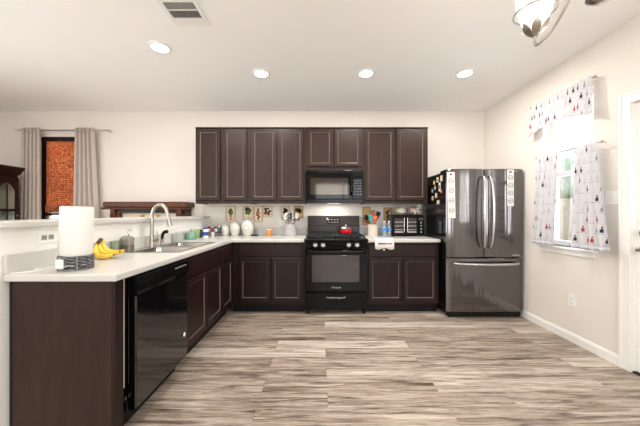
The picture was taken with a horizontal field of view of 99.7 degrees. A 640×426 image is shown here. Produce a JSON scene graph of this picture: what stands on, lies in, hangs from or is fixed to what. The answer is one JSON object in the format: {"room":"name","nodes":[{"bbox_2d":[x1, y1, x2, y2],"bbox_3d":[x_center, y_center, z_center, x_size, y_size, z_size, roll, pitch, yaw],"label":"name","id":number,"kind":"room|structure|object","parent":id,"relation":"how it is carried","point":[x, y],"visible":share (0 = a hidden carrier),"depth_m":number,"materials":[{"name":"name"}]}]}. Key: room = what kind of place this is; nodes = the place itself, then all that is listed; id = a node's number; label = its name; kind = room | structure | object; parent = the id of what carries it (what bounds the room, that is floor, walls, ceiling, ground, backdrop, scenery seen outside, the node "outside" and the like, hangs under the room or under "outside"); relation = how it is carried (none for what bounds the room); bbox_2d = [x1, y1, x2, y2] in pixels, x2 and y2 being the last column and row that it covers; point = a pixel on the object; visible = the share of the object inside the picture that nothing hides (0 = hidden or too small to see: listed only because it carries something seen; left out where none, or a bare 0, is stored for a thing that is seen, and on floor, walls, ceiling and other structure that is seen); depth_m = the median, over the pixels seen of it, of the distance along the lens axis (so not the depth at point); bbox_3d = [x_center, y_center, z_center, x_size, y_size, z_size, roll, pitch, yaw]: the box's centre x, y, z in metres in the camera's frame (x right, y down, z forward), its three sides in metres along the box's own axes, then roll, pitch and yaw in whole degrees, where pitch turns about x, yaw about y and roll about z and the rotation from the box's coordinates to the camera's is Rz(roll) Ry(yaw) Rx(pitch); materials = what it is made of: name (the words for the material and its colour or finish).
{"room":"kitchen","nodes":[
{"label":"kitchen","id":0,"kind":"room"},
{"bbox_2d":[0,219,206,425],"bbox_3d":[-1.730,0.657,2.690,0.140,1.155,2.580,0,0,0],"label":"wall","id":1,"kind":"structure","parent":0,"point":[12,240],"depth_m":1.50,"materials":[{"name":"white paint"}]},
{"bbox_2d":[37,231,56,243],"bbox_3d":[-1.655,0.147,1.640,0.008,0.070,0.115,0,0,0],"label":"wall outlet","id":2,"kind":"object","parent":1,"relation":"attached to","point":[48,236],"visible":1,"depth_m":1.64,"materials":[{"name":"white plastic"}]},
{"bbox_2d":[3,229,202,273],"bbox_3d":[-1.648,0.270,2.683,0.020,0.100,2.545,0,0,0],"label":"backsplash","id":3,"kind":"structure","parent":1,"relation":"attached to","point":[17,262],"depth_m":1.61,"materials":[{"name":"laminate"}]},
{"bbox_2d":[0,216,209,228],"bbox_3d":[-1.806,0.062,2.675,0.368,0.035,2.609,0,0,0],"label":"trim","id":4,"kind":"structure","parent":1,"relation":"attached to","point":[4,224],"depth_m":1.97,"materials":[{"name":"laminate"}]},
{"bbox_2d":[52,215,58,219],"bbox_3d":[-1.715,0.029,1.814,0.100,0.032,0.092,0,0,0],"label":"box","id":5,"kind":"object","parent":4,"relation":"on","point":[54,217],"visible":0.27,"depth_m":1.77,"materials":[{"name":"white plastic"}]},
{"bbox_2d":[0,111,483,257],"bbox_3d":[-1.170,-0.133,4.050,7.460,2.735,0.140,0,0,0],"label":"wall","id":6,"kind":"structure","parent":0,"point":[147,156],"depth_m":3.98,"materials":[{"name":"paint"}]},
{"bbox_2d":[41,137,74,218],"bbox_3d":[-3.818,-0.407,4.011,0.616,1.425,0.038,0,0,0],"label":"window","id":7,"kind":"structure","parent":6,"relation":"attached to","point":[57,153],"depth_m":4.01,"materials":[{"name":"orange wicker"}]},
{"bbox_2d":[15,129,111,132],"bbox_3d":[-3.695,-1.190,3.925,1.395,0.029,0.108,0,0,0],"label":"curtain rod","id":8,"kind":"object","parent":6,"relation":"attached to","point":[15,129],"visible":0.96,"depth_m":3.87,"materials":[{"name":"silver metal"}]},
{"bbox_2d":[20,127,39,219],"bbox_3d":[-4.185,-0.009,3.880,0.332,2.428,0.066,0,0,0],"label":"drape","id":9,"kind":"object","parent":8,"relation":"hanging from","point":[30,140],"visible":0.65,"depth_m":3.87,"materials":[{"name":"beige fabric"}]},
{"bbox_2d":[73,127,99,217],"bbox_3d":[-3.360,-0.009,3.880,0.521,2.428,0.068,0,0,0],"label":"drape","id":10,"kind":"object","parent":8,"relation":"hanging from","point":[85,188],"visible":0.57,"depth_m":3.87,"materials":[{"name":"beige fabric"}]},
{"bbox_2d":[195,127,255,204],"bbox_3d":[-1.306,-0.636,3.787,0.721,1.022,0.381,0,0,0],"label":"upper cabinet","id":11,"kind":"object","parent":6,"relation":"attached to","point":[222,153],"visible":0.94,"depth_m":3.60,"materials":[{"name":"brown wood"}]},
{"bbox_2d":[226,206,234,221],"bbox_3d":[-1.315,0.018,3.974,0.138,0.237,0.010,0,0,0],"label":"print","id":12,"kind":"object","parent":6,"relation":"attached to","point":[230,210],"visible":0.93,"depth_m":3.97,"materials":[{"name":"beige paper"}]},
{"bbox_2d":[243,206,252,218],"bbox_3d":[-1.059,-0.007,3.974,0.150,0.192,0.010,0,0,0],"label":"print","id":13,"kind":"object","parent":6,"relation":"attached to","point":[247,210],"visible":0.97,"depth_m":3.97,"materials":[{"name":"beige paper"}]},
{"bbox_2d":[208,228,306,234],"bbox_3d":[-0.913,0.270,3.967,1.446,0.100,0.020,0,0,0],"label":"backsplash","id":14,"kind":"structure","parent":6,"relation":"attached to","point":[257,231],"depth_m":3.96,"materials":[{"name":"laminate"}]},
{"bbox_2d":[254,206,261,221],"bbox_3d":[-0.909,0.015,3.974,0.121,0.236,0.010,0,0,0],"label":"print","id":15,"kind":"object","parent":6,"relation":"attached to","point":[257,209],"visible":1,"depth_m":3.97,"materials":[{"name":"beige paper"}]},
{"bbox_2d":[263,206,271,216],"bbox_3d":[-0.771,-0.022,3.974,0.137,0.168,0.010,0,0,0],"label":"print","id":16,"kind":"object","parent":6,"relation":"attached to","point":[267,210],"visible":1,"depth_m":3.97,"materials":[{"name":"beige paper"}]},
{"bbox_2d":[249,127,306,204],"bbox_3d":[-0.570,-0.636,3.787,0.748,1.022,0.381,0,0,0],"label":"upper cabinet","id":17,"kind":"object","parent":6,"relation":"attached to","point":[277,154],"visible":0.99,"depth_m":3.60,"materials":[{"name":"brown wood"}]},
{"bbox_2d":[281,206,289,219],"bbox_3d":[-0.511,0.002,3.974,0.127,0.203,0.010,0,0,0],"label":"print","id":18,"kind":"object","parent":6,"relation":"attached to","point":[284,209],"visible":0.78,"depth_m":3.97,"materials":[{"name":"beige paper"}]},
{"bbox_2d":[294,206,302,217],"bbox_3d":[-0.315,-0.012,3.974,0.136,0.177,0.010,0,0,0],"label":"print","id":19,"kind":"object","parent":6,"relation":"attached to","point":[297,209],"visible":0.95,"depth_m":3.97,"materials":[{"name":"beige paper"}]},
{"bbox_2d":[306,127,362,169],"bbox_3d":[0.192,-0.861,3.787,0.771,0.572,0.381,0,0,0],"label":"upper cabinet","id":20,"kind":"object","parent":6,"relation":"attached to","point":[327,148],"visible":0.88,"depth_m":3.60,"materials":[{"name":"brown wood"}]},
{"bbox_2d":[306,170,362,203],"bbox_3d":[0.192,-0.350,3.756,0.763,0.441,0.439,0,0,0],"label":"microwave","id":21,"kind":"object","parent":20,"relation":"attached to","point":[322,186],"visible":1,"depth_m":3.58,"materials":[{"name":"black metal"}]},
{"bbox_2d":[363,207,369,224],"bbox_3d":[0.685,0.046,3.974,0.115,0.262,0.010,0,0,0],"label":"print","id":22,"kind":"object","parent":6,"relation":"attached to","point":[366,210],"visible":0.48,"depth_m":3.97,"materials":[{"name":"beige paper"}]},
{"bbox_2d":[360,228,387,234],"bbox_3d":[1.025,0.270,3.967,0.890,0.100,0.020,0,0,0],"label":"backsplash","id":23,"kind":"structure","parent":6,"relation":"attached to","point":[364,231],"depth_m":3.96,"materials":[{"name":"laminate"}]},
{"bbox_2d":[384,208,391,221],"bbox_3d":[0.996,0.026,3.974,0.118,0.212,0.010,0,0,0],"label":"print","id":24,"kind":"object","parent":6,"relation":"attached to","point":[387,211],"visible":0.58,"depth_m":3.97,"materials":[{"name":"paper"}]},
{"bbox_2d":[359,127,427,204],"bbox_3d":[1.011,-0.636,3.787,0.864,1.022,0.381,0,0,0],"label":"upper cabinet","id":25,"kind":"object","parent":6,"relation":"attached to","point":[395,159],"visible":0.95,"depth_m":3.60,"materials":[{"name":"brown wood"}]},
{"bbox_2d":[0,0,639,110],"bbox_3d":[-1.170,-1.560,0.365,7.460,0.120,7.510,0,0,0],"label":"ceiling","id":26,"kind":"structure","parent":0,"point":[56,55],"depth_m":2.52,"materials":[{"name":"paint"}]},
{"bbox_2d":[148,41,171,53],"bbox_3d":[-1.445,-1.494,2.440,0.184,0.012,0.184,0,0,0],"label":"recessed light","id":27,"kind":"object","parent":26,"relation":"in","point":[160,47],"visible":1,"depth_m":2.43,"materials":[{"name":"white glass"}]},
{"bbox_2d":[151,43,168,51],"bbox_3d":[-1.445,-1.496,2.440,0.138,0.008,0.138,0,0,0],"label":"diffuser","id":28,"kind":"object","parent":27,"relation":"attached to","point":[158,47],"depth_m":2.43,"materials":[{"name":"white plastic"}]},
{"bbox_2d":[156,0,210,25],"bbox_3d":[-1.011,-1.496,2.020,0.278,0.008,0.270,0,0,0],"label":"ceiling vent","id":29,"kind":"object","parent":26,"relation":"in","point":[181,12],"visible":1,"depth_m":2.02,"materials":[{"name":"white plastic"}]},
{"bbox_2d":[252,69,269,77],"bbox_3d":[-0.632,-1.494,2.895,0.184,0.012,0.184,0,0,0],"label":"recessed light","id":30,"kind":"object","parent":26,"relation":"in","point":[260,73],"visible":1,"depth_m":2.89,"materials":[{"name":"white plastic"}]},
{"bbox_2d":[254,71,267,76],"bbox_3d":[-0.632,-1.496,2.895,0.138,0.008,0.138,0,0,0],"label":"diffuser","id":31,"kind":"object","parent":30,"relation":"attached to","point":[256,73],"depth_m":2.89,"materials":[{"name":"white plastic"}]},
{"bbox_2d":[357,69,374,77],"bbox_3d":[0.493,-1.494,2.895,0.184,0.012,0.184,0,0,0],"label":"recessed light","id":32,"kind":"object","parent":26,"relation":"in","point":[364,73],"visible":1,"depth_m":2.89,"materials":[{"name":"white glass"}]},
{"bbox_2d":[359,71,371,76],"bbox_3d":[0.493,-1.496,2.895,0.138,0.008,0.138,0,0,0],"label":"diffuser","id":33,"kind":"object","parent":32,"relation":"attached to","point":[361,73],"depth_m":2.90,"materials":[{"name":"white plastic"}]},
{"bbox_2d":[455,69,474,77],"bbox_3d":[1.553,-1.494,2.895,0.184,0.012,0.184,0,0,0],"label":"recessed light","id":34,"kind":"object","parent":26,"relation":"in","point":[463,73],"visible":1,"depth_m":2.89,"materials":[{"name":"white plastic"}]},
{"bbox_2d":[458,71,471,76],"bbox_3d":[1.553,-1.496,2.895,0.138,0.008,0.138,0,0,0],"label":"diffuser","id":35,"kind":"object","parent":34,"relation":"attached to","point":[460,73],"depth_m":2.89,"materials":[{"name":"white plastic"}]},
{"bbox_2d":[512,0,610,46],"bbox_3d":[1.077,-1.133,1.039,0.603,0.734,0.592,0,0,0],"label":"chandelier","id":36,"kind":"object","parent":26,"relation":"hanging from","point":[533,16],"visible":1,"depth_m":1.21,"materials":[{"name":"white glass"}]},
{"bbox_2d":[124,302,639,425],"bbox_3d":[-1.170,1.285,0.365,7.460,0.100,7.510,0,0,0],"label":"floor","id":37,"kind":"structure","parent":0,"point":[320,367],"depth_m":2.06,"materials":[{"name":"brown wood"}]},
{"bbox_2d":[0,164,24,219],"bbox_3d":[-4.400,0.307,3.000,0.660,1.855,1.460,0,0,0],"label":"china cabinet","id":38,"kind":"object","parent":37,"relation":"on","point":[9,180],"visible":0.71,"depth_m":3.65,"materials":[{"name":"brown wood"}]},
{"bbox_2d":[10,279,122,425],"bbox_3d":[-1.367,0.798,1.460,0.566,0.873,0.060,0,0,0],"label":"cabinet end panel","id":39,"kind":"object","parent":37,"relation":"on","point":[66,338],"visible":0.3,"depth_m":1.43,"materials":[{"name":"brown wood"}]},
{"bbox_2d":[101,202,194,217],"bbox_3d":[-2.440,0.540,3.837,1.190,1.390,0.275,0,0,0],"label":"fireplace mantel","id":40,"kind":"object","parent":37,"relation":"on","point":[117,209],"visible":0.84,"depth_m":3.75,"materials":[{"name":"brown wood"}]},
{"bbox_2d":[103,202,194,207],"bbox_3d":[-2.410,-0.117,3.837,1.130,0.075,0.275,0,0,0],"label":"mantel shelf","id":41,"kind":"object","parent":40,"relation":"attached to","point":[105,204],"depth_m":3.70,"materials":[{"name":"brown wood"}]},
{"bbox_2d":[123,260,188,425],"bbox_3d":[-1.336,0.802,1.820,0.608,0.866,0.626,0,0,0],"label":"dishwasher","id":42,"kind":"object","parent":37,"relation":"on","point":[154,300],"visible":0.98,"depth_m":1.68,"materials":[{"name":"black metal"}]},
{"bbox_2d":[179,247,221,361],"bbox_3d":[-1.359,0.798,2.553,0.581,0.873,0.805,0,0,0],"label":"base cabinet","id":43,"kind":"object","parent":37,"relation":"on","point":[204,276],"visible":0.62,"depth_m":2.50,"materials":[{"name":"brown wood"}]},
{"bbox_2d":[3,228,306,281],"bbox_3d":[-0.923,0.290,2.692,1.470,0.140,2.571,0,0,0],"label":"countertop","id":44,"kind":"structure","parent":43,"relation":"on","point":[121,266],"depth_m":1.71,"materials":[{"name":"stone"}]},
{"bbox_2d":[10,268,46,273],"bbox_3d":[-1.593,0.318,1.493,0.087,0.004,0.139,0,0,0],"label":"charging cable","id":45,"kind":"object","parent":44,"relation":"on","point":[34,268],"visible":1,"depth_m":1.47,"materials":[{"name":"white plastic"}]},
{"bbox_2d":[55,253,94,270],"bbox_3d":[-1.395,0.170,1.545,0.162,0.298,0.161,0,0,-21],"label":"paper towel holder","id":46,"kind":"object","parent":44,"relation":"on","point":[87,260],"visible":0.92,"depth_m":1.51,"materials":[{"name":"grey metal"}]},
{"bbox_2d":[57,206,93,255],"bbox_3d":[-1.394,0.100,1.545,0.154,0.274,0.147,2,0,0],"label":"paper towel roll","id":47,"kind":"object","parent":46,"relation":"in","point":[76,224],"visible":1,"depth_m":1.49,"materials":[{"name":"white paper"}]},
{"bbox_2d":[93,238,125,258],"bbox_3d":[-1.491,0.249,1.910,0.212,0.140,0.140,0,0,0],"label":"banana bunch","id":48,"kind":"object","parent":44,"relation":"on","point":[101,251],"visible":0.98,"depth_m":1.90,"materials":[{"name":"yellow food"}]},
{"bbox_2d":[110,240,119,249],"bbox_3d":[-1.612,0.270,2.125,0.062,0.100,0.062,0,0,0],"label":"drinking glass","id":49,"kind":"object","parent":44,"relation":"on","point":[118,240],"visible":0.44,"depth_m":2.12,"materials":[{"name":"clear glass"}]},
{"bbox_2d":[148,203,171,246],"bbox_3d":[-1.504,0.113,2.545,0.222,0.407,0.060,0,0,0],"label":"kitchen faucet","id":50,"kind":"object","parent":44,"relation":"on","point":[152,240],"visible":1,"depth_m":2.53,"materials":[{"name":"silver metal"}]},
{"bbox_2d":[123,242,214,252],"bbox_3d":[-1.380,0.401,2.560,0.490,0.174,0.790,0,0,0],"label":"sink","id":51,"kind":"object","parent":44,"relation":"in","point":[170,247],"visible":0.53,"depth_m":2.53,"materials":[{"name":"metal"}]},
{"bbox_2d":[119,229,133,251],"bbox_3d":[-1.583,0.227,2.215,0.088,0.186,0.066,0,0,0],"label":"soap dispenser","id":52,"kind":"object","parent":51,"relation":"on","point":[129,247],"visible":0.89,"depth_m":2.21,"materials":[{"name":"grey glass"}]},
{"bbox_2d":[159,230,168,244],"bbox_3d":[-1.563,0.242,2.700,0.078,0.148,0.043,0,0,0],"label":"sprayer","id":53,"kind":"object","parent":51,"relation":"on","point":[164,231],"visible":1,"depth_m":2.69,"materials":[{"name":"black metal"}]},
{"bbox_2d":[172,234,183,241],"bbox_3d":[-1.590,0.277,3.030,0.082,0.085,0.132,0,0,0],"label":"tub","id":54,"kind":"object","parent":44,"relation":"on","point":[174,236],"visible":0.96,"depth_m":3.03,"materials":[{"name":"plastic"}]},
{"bbox_2d":[186,229,195,239],"bbox_3d":[-1.555,0.256,3.260,0.120,0.128,0.120,0,0,0],"label":"glass jar","id":55,"kind":"object","parent":44,"relation":"on","point":[190,231],"visible":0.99,"depth_m":3.26,"materials":[{"name":"green glass"}]},
{"bbox_2d":[195,227,198,237],"bbox_3d":[-1.560,0.252,3.420,0.040,0.135,0.040,0,0,0],"label":"bottle","id":56,"kind":"object","parent":44,"relation":"on","point":[196,228],"visible":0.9,"depth_m":3.41,"materials":[{"name":"green plastic"}]},
{"bbox_2d":[203,228,208,237],"bbox_3d":[-1.475,0.254,3.480,0.073,0.130,0.073,0,0,0],"label":"tin","id":57,"kind":"object","parent":44,"relation":"on","point":[205,230],"visible":1,"depth_m":3.45,"materials":[{"name":"white metal"}]},
{"bbox_2d":[221,223,229,235],"bbox_3d":[-1.338,0.230,3.829,0.112,0.179,0.113,0,0,0],"label":"canister","id":58,"kind":"object","parent":44,"relation":"on","point":[225,229],"visible":1,"depth_m":3.79,"materials":[{"name":"white ceramic"}]},
{"bbox_2d":[230,220,240,235],"bbox_3d":[-1.200,0.210,3.819,0.146,0.220,0.148,0,0,0],"label":"canister","id":59,"kind":"object","parent":44,"relation":"on","point":[235,228],"visible":1,"depth_m":3.77,"materials":[{"name":"white ceramic"}]},
{"bbox_2d":[241,217,253,235],"bbox_3d":[-1.018,0.189,3.809,0.174,0.261,0.176,0,0,0],"label":"canister","id":60,"kind":"object","parent":44,"relation":"on","point":[247,226],"visible":1,"depth_m":3.75,"materials":[{"name":"white ceramic"}]},
{"bbox_2d":[266,229,271,235],"bbox_3d":[-0.712,0.274,3.780,0.082,0.092,0.082,0,0,0],"label":"candle jar","id":61,"kind":"object","parent":44,"relation":"on","point":[268,231],"visible":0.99,"depth_m":3.75,"materials":[{"name":"orange glass"}]},
{"bbox_2d":[285,224,295,235],"bbox_3d":[-0.417,0.237,3.800,0.165,0.165,0.165,0,0,0],"label":"utensil crock","id":62,"kind":"object","parent":44,"relation":"on","point":[290,229],"visible":0.95,"depth_m":3.73,"materials":[{"name":"ceramic"}]},
{"bbox_2d":[214,243,231,324],"bbox_3d":[-1.359,0.798,3.137,0.581,0.873,0.360,0,0,0],"label":"base cabinet","id":63,"kind":"object","parent":37,"relation":"on","point":[226,262],"visible":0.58,"depth_m":3.11,"materials":[{"name":"brown wood"}]},
{"bbox_2d":[232,242,304,310],"bbox_3d":[-0.638,0.798,3.630,0.900,0.873,0.661,0,0,0],"label":"base cabinet","id":64,"kind":"object","parent":37,"relation":"on","point":[265,276],"visible":0.88,"depth_m":3.31,"materials":[{"name":"brown wood"}]},
{"bbox_2d":[304,216,367,313],"bbox_3d":[0.195,0.637,3.574,0.764,1.195,0.763,0,0,0],"label":"gas range","id":65,"kind":"object","parent":37,"relation":"on","point":[335,262],"visible":0.99,"depth_m":3.26,"materials":[{"name":"black metal"}]},
{"bbox_2d":[304,235,367,241],"bbox_3d":[0.195,0.331,3.549,0.764,0.034,0.642,0,0,0],"label":"cooktop","id":66,"kind":"object","parent":65,"relation":"in","point":[319,238],"depth_m":3.24,"materials":[{"name":"black metal"}]},
{"bbox_2d":[338,225,352,233],"bbox_3d":[0.350,0.217,3.660,0.193,0.120,0.160,0,0,35],"label":"pot","id":67,"kind":"object","parent":65,"relation":"on","point":[343,230],"visible":1,"depth_m":3.60,"materials":[{"name":"red metal"}]},
{"bbox_2d":[366,243,438,310],"bbox_3d":[1.020,0.798,3.630,0.880,0.873,0.661,0,0,0],"label":"base cabinet","id":68,"kind":"object","parent":37,"relation":"on","point":[405,277],"visible":0.8,"depth_m":3.31,"materials":[{"name":"brown wood"}]},
{"bbox_2d":[360,228,440,242],"bbox_3d":[1.025,0.290,3.631,0.890,0.140,0.692,0,0,0],"label":"countertop","id":69,"kind":"structure","parent":68,"relation":"on","point":[397,238],"depth_m":3.39,"materials":[{"name":"stone"}]},
{"bbox_2d":[368,224,377,236],"bbox_3d":[0.735,0.238,3.740,0.146,0.163,0.146,0,0,0],"label":"utensil crock","id":70,"kind":"object","parent":69,"relation":"on","point":[372,228],"visible":0.99,"depth_m":3.68,"materials":[{"name":"white ceramic"}]},
{"bbox_2d":[374,238,393,249],"bbox_3d":[0.787,0.384,3.338,0.245,0.138,0.164,0,0,0],"label":"tea towel","id":71,"kind":"object","parent":69,"relation":"hanging from","point":[380,243],"visible":1,"depth_m":3.27,"materials":[{"name":"fabric"}]},
{"bbox_2d":[382,221,386,236],"bbox_3d":[0.868,0.214,3.640,0.064,0.210,0.064,0,0,0],"label":"water bottle","id":72,"kind":"object","parent":69,"relation":"on","point":[383,229],"visible":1,"depth_m":3.64,"materials":[{"name":"plastic"}]},
{"bbox_2d":[387,221,390,236],"bbox_3d":[0.936,0.214,3.670,0.064,0.210,0.064,0,0,0],"label":"water bottle","id":73,"kind":"object","parent":69,"relation":"on","point":[388,229],"visible":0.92,"depth_m":3.67,"materials":[{"name":"plastic"}]},
{"bbox_2d":[387,215,423,235],"bbox_3d":[1.191,0.171,3.776,0.442,0.298,0.318,0,0,0],"label":"toaster oven","id":74,"kind":"object","parent":69,"relation":"on","point":[400,224],"visible":0.98,"depth_m":3.65,"materials":[{"name":"black metal"}]},
{"bbox_2d":[395,207,406,214],"bbox_3d":[1.131,-0.033,3.785,0.154,0.108,0.168,0,0,26],"label":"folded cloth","id":75,"kind":"object","parent":74,"relation":"on","point":[400,210],"visible":1,"depth_m":3.73,"materials":[{"name":"fabric"}]},
{"bbox_2d":[407,207,421,214],"bbox_3d":[1.322,-0.034,3.789,0.189,0.110,0.191,0,0,-41],"label":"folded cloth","id":76,"kind":"object","parent":74,"relation":"on","point":[413,210],"visible":1,"depth_m":3.74,"materials":[{"name":"fabric"}]},
{"bbox_2d":[423,169,521,316],"bbox_3d":[1.938,0.359,3.501,0.903,1.752,0.859,0,0,0],"label":"refrigerator","id":77,"kind":"object","parent":37,"relation":"on","point":[480,267],"visible":0.97,"depth_m":3.16,"materials":[{"name":"silver metal"}]},
{"bbox_2d":[447,172,455,217],"bbox_3d":[1.539,-0.210,3.165,0.085,0.540,0.003,-1,0,7],"label":"paper chart","id":78,"kind":"object","parent":77,"relation":"attached to","point":[450,175],"visible":1,"depth_m":3.17,"materials":[{"name":"white paper"}]},
{"bbox_2d":[507,170,513,205],"bbox_3d":[2.228,-0.293,3.157,0.080,0.427,0.002,0,0,-3],"label":"paper chart","id":79,"kind":"object","parent":77,"relation":"attached to","point":[510,173],"visible":1,"depth_m":3.16,"materials":[{"name":"white paper"}]},
{"bbox_2d":[484,15,639,353],"bbox_3d":[2.490,-0.133,0.365,0.140,2.735,7.230,0,0,0],"label":"wall","id":80,"kind":"structure","parent":0,"point":[548,278],"depth_m":2.57,"materials":[{"name":"paint"}]},
{"bbox_2d":[538,90,596,258],"bbox_3d":[2.470,-0.365,2.660,0.160,1.540,0.600,0,0,0],"label":"window","id":81,"kind":"structure","parent":80,"relation":"in","point":[559,248],"depth_m":2.85,"materials":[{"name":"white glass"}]},
{"bbox_2d":[520,309,617,365],"bbox_3d":[2.413,1.192,3.075,0.014,0.085,1.810,0,0,0],"label":"baseboard","id":82,"kind":"structure","parent":80,"relation":"attached to","point":[612,357],"depth_m":2.56,"materials":[{"name":"white wood"}]},
{"bbox_2d":[535,140,605,158],"bbox_3d":[2.386,-0.600,2.605,0.067,0.026,0.710,0,0,0],"label":"curtain rod","id":83,"kind":"object","parent":80,"relation":"attached to","point":[601,141],"visible":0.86,"depth_m":2.52,"materials":[{"name":"silver metal"}]},
{"bbox_2d":[531,151,557,245],"bbox_3d":[2.337,-0.143,2.810,0.035,0.946,0.311,0,0,0],"label":"curtain","id":84,"kind":"object","parent":83,"relation":"hanging from","point":[546,165],"visible":1,"depth_m":2.80,"materials":[{"name":"fabric"}]},
{"bbox_2d":[571,141,609,252],"bbox_3d":[2.332,-0.148,2.322,0.045,0.936,0.336,0,0,0],"label":"curtain","id":85,"kind":"object","parent":83,"relation":"hanging from","point":[589,228],"visible":1,"depth_m":2.35,"materials":[{"name":"fabric"}]},
{"bbox_2d":[568,294,575,307],"bbox_3d":[2.415,0.840,2.590,0.008,0.115,0.070,0,0,0],"label":"wall outlet","id":86,"kind":"object","parent":80,"relation":"attached to","point":[571,298],"visible":1,"depth_m":2.58,"materials":[{"name":"white plastic"}]},
{"bbox_2d":[605,190,617,204],"bbox_3d":[2.415,-0.127,2.228,0.008,0.115,0.115,0,0,0],"label":"light switch","id":87,"kind":"object","parent":80,"relation":"attached to","point":[611,197],"visible":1,"depth_m":2.23,"materials":[{"name":"white plastic"}]},
{"bbox_2d":[618,89,639,371],"bbox_3d":[2.474,0.152,1.647,0.152,2.165,1.045,0,0,0],"label":"trim","id":88,"kind":"structure","parent":80,"relation":"attached to","point":[626,107],"depth_m":2.12,"materials":[{"name":"white wood"}]},
{"bbox_2d":[633,102,639,375],"bbox_3d":[2.459,0.192,1.647,0.161,2.087,0.889,0,0,0],"label":"door","id":89,"kind":"structure","parent":80,"relation":"in","point":[637,372],"depth_m":2.08,"materials":[{"name":"white wood"}]},
{"bbox_3d":[2.386,-1.175,2.675,0.067,0.026,0.730,0,0,0],"label":"curtain rod","id":90,"kind":"object","parent":80,"relation":"attached to","visible":0},
{"bbox_2d":[526,75,592,137],"bbox_3d":[2.340,-1.023,2.688,0.029,0.346,0.746,0,0,0],"label":"valance","id":91,"kind":"object","parent":90,"relation":"hanging from","point":[575,100],"visible":1,"depth_m":2.61,"materials":[{"name":"fabric"}]},
{"label":"outside","id":92,"kind":"structure","parent":0,"visible":0},
{"bbox_3d":[8.280,1.485,3.000,11.440,0.200,18.000,0,0,0],"label":"ground","id":93,"kind":"structure","parent":92,"visible":0},
{"bbox_2d":[559,198,572,240],"bbox_3d":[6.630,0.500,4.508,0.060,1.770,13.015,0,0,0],"label":"window","id":94,"kind":"structure","parent":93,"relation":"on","point":[565,205],"depth_m":7.26,"materials":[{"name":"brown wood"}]},
{"bbox_2d":[559,158,574,198],"bbox_3d":[8.660,-0.342,8.182,2.731,3.468,3.193,0,0,0],"label":"tree","id":95,"kind":"object","parent":93,"relation":"on","point":[566,183],"visible":0.11,"depth_m":8.22,"materials":[{"name":"green plant"}]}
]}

